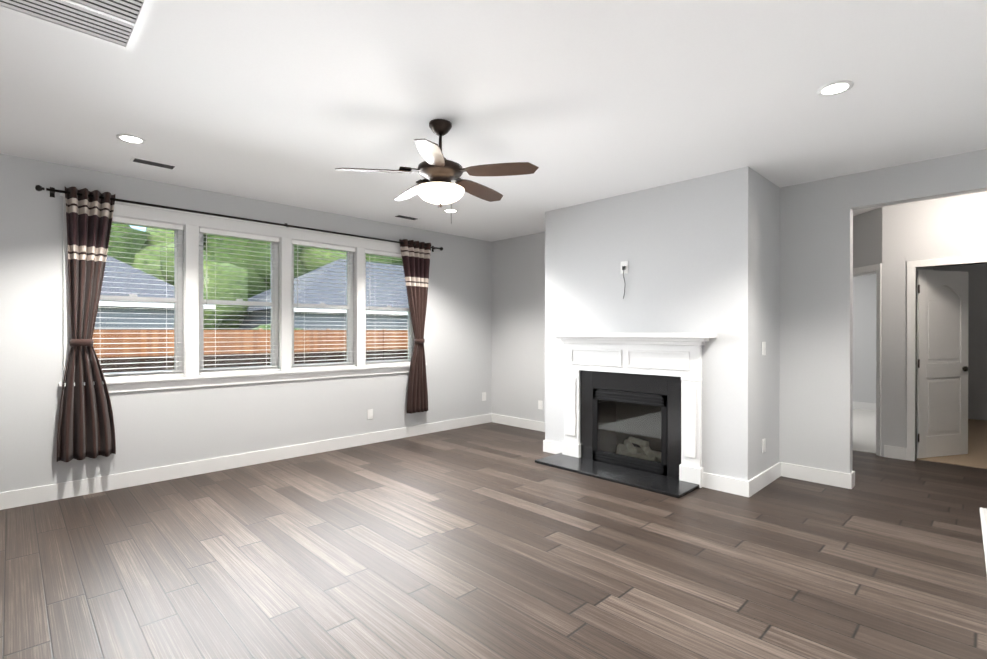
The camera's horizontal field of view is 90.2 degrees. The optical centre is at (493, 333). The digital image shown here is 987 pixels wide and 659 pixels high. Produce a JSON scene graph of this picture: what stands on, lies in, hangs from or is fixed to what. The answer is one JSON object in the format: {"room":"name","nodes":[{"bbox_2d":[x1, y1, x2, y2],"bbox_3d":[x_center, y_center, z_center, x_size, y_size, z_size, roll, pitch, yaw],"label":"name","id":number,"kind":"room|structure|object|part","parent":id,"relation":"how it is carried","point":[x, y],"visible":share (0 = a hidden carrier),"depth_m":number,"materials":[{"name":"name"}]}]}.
{"room":"living room","nodes":[
{"label":"living room","id":0,"kind":"room"},
{"bbox_2d":[0,154,491,492],"bbox_3d":[-0.692,-0.023,6.949,13.000,2.740,0.160,0,0,-45],"label":"wall","id":1,"kind":"structure","parent":0,"point":[159,428],"depth_m":4.70,"materials":[{"name":"paint"}]},
{"bbox_2d":[199,233,277,371],"bbox_3d":[-2.629,-0.313,5.073,0.768,1.418,0.080,0,0,-45],"label":"window unit","id":2,"kind":"structure","parent":1,"relation":"in","point":[273,303],"depth_m":5.10,"materials":[{"name":"white plastic"}]},
{"bbox_2d":[35,185,442,461],"bbox_3d":[-2.149,-0.081,5.292,4.070,2.226,0.162,0,0,-45],"label":"curtains","id":3,"kind":"object","parent":1,"relation":"attached to","point":[86,428],"visible":1,"depth_m":4.10,"materials":[{"name":"fabric"}]},
{"bbox_3d":[-2.167,-1.149,5.308,4.070,0.080,0.110,0,0,-44],"label":"rod","id":4,"kind":"part","parent":3,"relation":"part of","materials":[{"name":"black metal"}]},
{"bbox_2d":[58,193,426,392],"bbox_3d":[-2.271,-0.321,5.344,3.690,1.665,0.195,0,0,-45],"label":"window unit","id":5,"kind":"structure","parent":1,"relation":"in","point":[177,301],"depth_m":4.70,"materials":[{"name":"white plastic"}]},
{"bbox_2d":[92,216,183,378],"bbox_3d":[-3.209,-0.311,4.394,0.756,1.414,0.058,0,0,-45],"label":"window blinds","id":6,"kind":"object","parent":5,"relation":"attached to","point":[166,226],"visible":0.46,"depth_m":4.45,"materials":[{"name":"white plastic"}]},
{"bbox_2d":[199,228,279,373],"bbox_3d":[-2.575,-0.313,5.018,0.756,1.414,0.058,0,0,-45],"label":"window blinds","id":7,"kind":"object","parent":5,"relation":"attached to","point":[234,234],"visible":0.94,"depth_m":4.98,"materials":[{"name":"white plastic"}]},
{"bbox_2d":[292,240,354,368],"bbox_3d":[-1.940,-0.315,5.642,0.756,1.414,0.058,0,0,-45],"label":"window blinds","id":8,"kind":"object","parent":5,"relation":"attached to","point":[317,245],"visible":0.83,"depth_m":5.62,"materials":[{"name":"white plastic"}]},
{"bbox_2d":[365,249,413,365],"bbox_3d":[-1.305,-0.316,6.266,0.756,1.414,0.058,0,0,-45],"label":"window blinds","id":9,"kind":"object","parent":5,"relation":"attached to","point":[369,252],"visible":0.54,"depth_m":6.20,"materials":[{"name":"white plastic"}]},
{"bbox_2d":[0,413,491,509],"bbox_3d":[-2.592,1.287,4.962,7.200,0.130,0.016,0,0,-44],"label":"baseboard","id":10,"kind":"structure","parent":1,"relation":"attached to","point":[75,488],"depth_m":4.77,"materials":[{"name":"white wood"}]},
{"bbox_2d":[292,244,352,367],"bbox_3d":[-1.994,-0.315,5.697,0.768,1.418,0.080,0,0,-45],"label":"window unit","id":11,"kind":"structure","parent":1,"relation":"in","point":[349,314],"depth_m":5.77,"materials":[{"name":"white plastic"}]},
{"bbox_2d":[367,409,372,418],"bbox_3d":[-1.510,0.990,6.029,0.075,0.120,0.008,0,0,-45],"label":"outlet","id":12,"kind":"object","parent":1,"relation":"attached to","point":[369,413],"visible":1,"depth_m":6.03,"materials":[{"name":"white plastic"}]},
{"bbox_2d":[365,254,413,363],"bbox_3d":[-1.359,-0.316,6.321,0.768,1.418,0.080,0,0,-45],"label":"window unit","id":13,"kind":"structure","parent":1,"relation":"in","point":[410,332],"depth_m":6.33,"materials":[{"name":"white plastic"}]},
{"bbox_2d":[482,392,485,400],"bbox_3d":[-0.141,0.946,7.374,0.085,0.125,0.008,0,0,-45],"label":"outlet","id":14,"kind":"object","parent":1,"relation":"attached to","point":[483,396],"visible":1,"depth_m":7.37,"materials":[{"name":"white plastic"}]},
{"bbox_2d":[0,422,986,658],"bbox_3d":[0.818,1.409,2.612,9.070,0.100,8.150,0,0,-45],"label":"floor","id":15,"kind":"structure","parent":0,"point":[491,540],"depth_m":2.89,"materials":[{"name":"brown wood"}]},
{"bbox_2d":[535,333,716,497],"bbox_3d":[1.315,0.672,4.865,0.880,1.359,1.730,0,0,-45],"label":"fireplace","id":16,"kind":"object","parent":15,"relation":"on","point":[632,409],"visible":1,"depth_m":4.82,"materials":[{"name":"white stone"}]},
{"bbox_3d":[1.329,0.954,4.857,0.004,0.534,0.702,0,0,-44],"label":"glass","id":17,"kind":"part","parent":16,"relation":"part of","materials":[{"name":"glass"}]},
{"bbox_2d":[0,0,986,241],"bbox_3d":[2.164,-1.465,4.038,13.000,0.160,8.310,0,0,-45],"label":"ceiling","id":18,"kind":"structure","parent":0,"point":[295,103],"depth_m":2.86,"materials":[{"name":"paint"}]},
{"bbox_2d":[0,0,154,51],"bbox_3d":[-1.864,-1.373,1.917,0.820,0.012,0.530,0,0,-45],"label":"ceiling vent","id":19,"kind":"object","parent":18,"relation":"in","point":[118,23],"visible":1,"depth_m":2.12,"materials":[{"name":"white metal"}]},
{"bbox_2d":[116,134,145,143],"bbox_3d":[-2.575,-1.381,3.497,0.170,0.006,0.170,0,0,-45],"label":"recessed light","id":20,"kind":"object","parent":18,"relation":"in","point":[133,139],"visible":1,"depth_m":3.50,"materials":[{"name":"white plastic"}]},
{"bbox_2d":[130,156,176,169],"bbox_3d":[-2.755,-1.379,3.993,0.300,0.012,0.120,0,0,-45],"label":"ceiling vent","id":21,"kind":"object","parent":18,"relation":"in","point":[153,163],"visible":0.94,"depth_m":3.98,"materials":[{"name":"white metal"}]},
{"bbox_2d":[394,214,419,219],"bbox_3d":[-1.034,-1.384,5.866,0.300,0.012,0.120,0,0,-45],"label":"ceiling vent","id":22,"kind":"object","parent":18,"relation":"in","point":[406,217],"visible":1,"depth_m":5.85,"materials":[{"name":"white metal"}]},
{"bbox_2d":[335,119,538,207],"bbox_3d":[-0.346,-1.053,3.290,1.246,0.659,1.250,0,0,-45],"label":"fan","id":23,"kind":"object","parent":18,"relation":"hanging from","point":[438,171],"visible":1,"depth_m":3.15,"materials":[{"name":"brown wood"}]},
{"bbox_3d":[-0.350,-1.053,3.254,0.535,0.659,0.535,0,0,-44],"label":"motor","id":24,"kind":"part","parent":23,"relation":"part of","materials":[{"name":"brown metal"}]},
{"bbox_2d":[443,209,457,212],"bbox_3d":[-0.485,-1.386,5.564,0.170,0.006,0.170,0,0,-45],"label":"recessed light","id":25,"kind":"object","parent":18,"relation":"in","point":[450,210],"visible":0.94,"depth_m":5.54,"materials":[{"name":"white plastic"}]},
{"bbox_2d":[817,81,852,95],"bbox_3d":[1.923,-1.379,2.771,0.170,0.006,0.170,0,0,-45],"label":"recessed light","id":26,"kind":"object","parent":18,"relation":"in","point":[835,88],"visible":1,"depth_m":2.77,"materials":[{"name":"white plastic"}]},
{"bbox_2d":[545,166,779,480],"bbox_3d":[1.657,-0.018,5.156,0.859,2.740,2.170,0,0,-45],"label":"wall","id":27,"kind":"structure","parent":0,"point":[700,254],"depth_m":4.48,"materials":[{"name":"paint"}]},
{"bbox_2d":[544,440,561,453],"bbox_3d":[0.701,1.286,5.509,0.016,0.130,0.272,0,0,-44],"label":"baseboard","id":28,"kind":"structure","parent":27,"relation":"attached to","point":[549,446],"depth_m":5.53,"materials":[{"name":"white wood"}]},
{"bbox_2d":[621,261,627,298],"bbox_3d":[1.293,-0.532,4.888,0.034,0.371,0.080,0,0,-45],"label":"outlet","id":29,"kind":"object","parent":27,"relation":"attached to","point":[624,266],"visible":1,"depth_m":4.88,"materials":[{"name":"white plastic"}]},
{"bbox_3d":[1.294,-0.507,4.883,0.027,0.321,0.039,0,0,-44],"label":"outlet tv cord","id":30,"kind":"part","parent":29,"relation":"part of","materials":[{"name":"plastic"}]},
{"bbox_3d":[1.302,-0.658,4.897,0.006,0.120,0.080,0,0,-44],"label":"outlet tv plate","id":31,"kind":"part","parent":29,"relation":"part of","materials":[{"name":"white plastic"}]},
{"bbox_2d":[703,472,747,496],"bbox_3d":[1.971,1.289,4.216,0.016,0.130,0.363,0,0,-44],"label":"baseboard","id":32,"kind":"structure","parent":27,"relation":"attached to","point":[711,481],"depth_m":4.20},
{"bbox_2d":[762,438,765,452],"bbox_3d":[2.398,0.994,4.359,0.075,0.120,0.008,0,0,-45],"label":"outlet","id":33,"kind":"object","parent":27,"relation":"attached to","point":[763,445],"visible":0.98,"depth_m":4.35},
{"bbox_2d":[762,342,765,354],"bbox_3d":[2.399,0.134,4.356,0.075,0.120,0.012,0,0,-45],"label":"light switch","id":34,"kind":"object","parent":27,"relation":"attached to","point":[763,348],"visible":0.93,"depth_m":4.34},
{"bbox_2d":[744,462,783,496],"bbox_3d":[2.418,1.289,4.375,0.876,0.130,0.016,0,0,-44],"label":"baseboard","id":35,"kind":"structure","parent":27,"relation":"attached to","point":[758,482],"depth_m":4.35,"materials":[{"name":"white wood"}]},
{"bbox_2d":[492,149,986,473],"bbox_3d":[2.869,-0.017,4.623,0.120,2.740,8.150,0,0,-45],"label":"wall","id":36,"kind":"structure","parent":0,"point":[816,336],"depth_m":4.51,"materials":[{"name":"paint"}]},
{"bbox_2d":[492,413,544,431],"bbox_3d":[0.588,1.282,6.850,0.016,0.130,1.740,0,0,-44],"label":"baseboard","id":37,"kind":"structure","parent":36,"relation":"attached to","point":[496,418],"depth_m":7.06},
{"bbox_2d":[538,400,542,409],"bbox_3d":[0.646,0.987,6.795,0.008,0.120,0.075,0,0,-45],"label":"outlet","id":38,"kind":"object","parent":36,"relation":"attached to","point":[540,404],"visible":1,"depth_m":6.79,"materials":[{"name":"white plastic"}]},
{"bbox_2d":[784,463,854,488],"bbox_3d":[2.935,1.289,4.484,0.046,0.130,0.546,0,0,-44],"label":"baseboard","id":39,"kind":"structure","parent":36,"relation":"attached to","point":[822,476],"depth_m":4.44,"materials":[{"name":"white wood"}]},
{"bbox_2d":[853,207,881,455],"bbox_3d":[4.326,-0.021,6.024,0.110,2.740,1.250,0,0,1],"label":"wall","id":40,"kind":"structure","parent":0,"point":[867,238],"depth_m":5.60,"materials":[{"name":"paint"}]},
{"bbox_2d":[853,252,884,411],"bbox_3d":[6.803,-0.027,8.488,0.150,2.740,8.150,0,0,-44],"label":"wall","id":41,"kind":"structure","parent":0,"point":[864,287],"depth_m":8.64,"materials":[{"name":"paint"}]},
{"bbox_2d":[853,401,875,410],"bbox_3d":[5.485,1.275,9.714,0.016,0.130,4.560,0,0,-44],"label":"baseboard","id":42,"kind":"structure","parent":41,"relation":"attached to","point":[856,405],"depth_m":8.65,"materials":[{"name":"white wood"}]},
{"bbox_2d":[885,204,900,446],"bbox_3d":[5.730,-0.022,6.684,3.890,2.740,0.120,0,0,-44],"label":"wall","id":43,"kind":"structure","parent":0,"point":[892,213],"depth_m":5.33,"materials":[{"name":"paint"}]},
{"bbox_2d":[888,445,899,456],"bbox_3d":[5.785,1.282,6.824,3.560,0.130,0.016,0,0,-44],"label":"baseboard","id":44,"kind":"structure","parent":43,"relation":"attached to","point":[891,449],"depth_m":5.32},
{"bbox_2d":[853,409,986,468],"bbox_3d":[5.455,1.394,7.168,3.930,0.104,8.150,0,0,-45],"label":"floor","id":45,"kind":"structure","parent":0,"point":[976,456],"depth_m":6.18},
{"bbox_2d":[901,192,986,459],"bbox_3d":[5.594,-0.016,4.132,0.120,2.740,3.330,0,0,-44],"label":"wall","id":46,"kind":"structure","parent":0,"point":[950,227],"depth_m":5.23,"materials":[{"name":"paint"}]},
{"bbox_2d":[853,255,986,460],"bbox_3d":[4.666,0.291,5.468,0.703,2.120,1.796,0,0,-45],"label":"door frame","id":47,"kind":"structure","parent":46,"relation":"attached to","point":[912,266],"depth_m":5.22,"materials":[{"name":"white wood"}]},
{"bbox_2d":[917,270,967,457],"bbox_3d":[4.922,0.328,5.396,0.690,2.030,0.395,0,0,-45],"label":"bedroom door","id":48,"kind":"structure","parent":46,"relation":"in","point":[942,363],"depth_m":5.38,"materials":[{"name":"white wood"}]},
{"bbox_2d":[980,507,986,573],"bbox_3d":[2.661,1.286,1.799,3.301,0.150,1.305,0,0,-45],"label":"countertop","id":49,"kind":"structure","parent":0,"point":[983,514],"depth_m":3.05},
{"label":"outside","id":50,"kind":"structure","parent":0,"visible":0},
{"bbox_3d":[-31.627,1.861,39.646,120.000,0.200,89.840,0,0,-44],"label":"grass","id":51,"kind":"structure","parent":50,"visible":0},
{"bbox_2d":[107,223,149,265],"bbox_3d":[-24.752,-2.682,29.013,8.018,8.942,8.947,0,0,-45],"label":"tree","id":52,"kind":"object","parent":51,"relation":"on","point":[128,240],"depth_m":29.78,"materials":[{"name":"green plant"}]},
{"bbox_2d":[94,255,214,329],"bbox_3d":[-25.106,-1.807,17.877,23.600,7.250,12.820,0,0,-45],"label":"house","id":53,"kind":"structure","parent":51,"relation":"on","point":[158,309],"depth_m":20.22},
{"bbox_2d":[131,228,209,271],"bbox_3d":[-21.889,-3.202,33.417,7.711,9.958,7.462,0,0,-45],"label":"tree","id":54,"kind":"object","parent":51,"relation":"on","point":[150,253],"depth_m":31.69,"materials":[{"name":"green plant"}]},
{"bbox_2d":[143,244,247,329],"bbox_3d":[-15.935,-1.480,26.864,5.094,6.549,4.456,0,0,-45],"label":"tree","id":55,"kind":"object","parent":51,"relation":"on","point":[217,287],"depth_m":25.96,"materials":[{"name":"green plant"}]},
{"bbox_2d":[146,227,307,297],"bbox_3d":[-19.459,-5.049,37.143,10.496,13.633,9.117,0,0,-45],"label":"tree","id":56,"kind":"object","parent":51,"relation":"on","point":[260,280],"depth_m":36.21,"materials":[{"name":"green plant"}]},
{"bbox_2d":[92,328,407,372],"bbox_3d":[-8.455,0.823,16.027,80.050,2.000,0.090,0,0,-45],"label":"fence","id":57,"kind":"object","parent":51,"relation":"on","point":[301,338],"depth_m":16.02,"materials":[{"name":"brown wood"}]},
{"bbox_2d":[252,323,303,329],"bbox_3d":[-9.649,0.625,21.868,2.623,2.365,2.337,0,0,-45],"label":"tree","id":58,"kind":"object","parent":51,"relation":"on","point":[264,327],"depth_m":21.51,"materials":[{"name":"green plant"}]},
{"bbox_2d":[232,259,407,329],"bbox_3d":[-7.709,-1.550,34.273,18.200,6.650,11.820,0,0,-45],"label":"house","id":59,"kind":"structure","parent":51,"relation":"on","point":[300,321],"depth_m":28.09,"materials":[{"name":"grey"}]},
{"bbox_2d":[299,247,345,271],"bbox_3d":[-15.457,-4.029,42.469,9.014,11.565,9.763,0,0,-45],"label":"tree","id":60,"kind":"object","parent":51,"relation":"on","point":[321,257],"depth_m":38.48,"materials":[{"name":"green plant"}]},
{"bbox_2d":[366,255,402,265],"bbox_3d":[-13.714,-5.347,50.029,11.802,14.161,10.060,0,0,-45],"label":"tree","id":61,"kind":"object","parent":51,"relation":"on","point":[385,260],"depth_m":47.14,"materials":[{"name":"green plant"}]}
]}

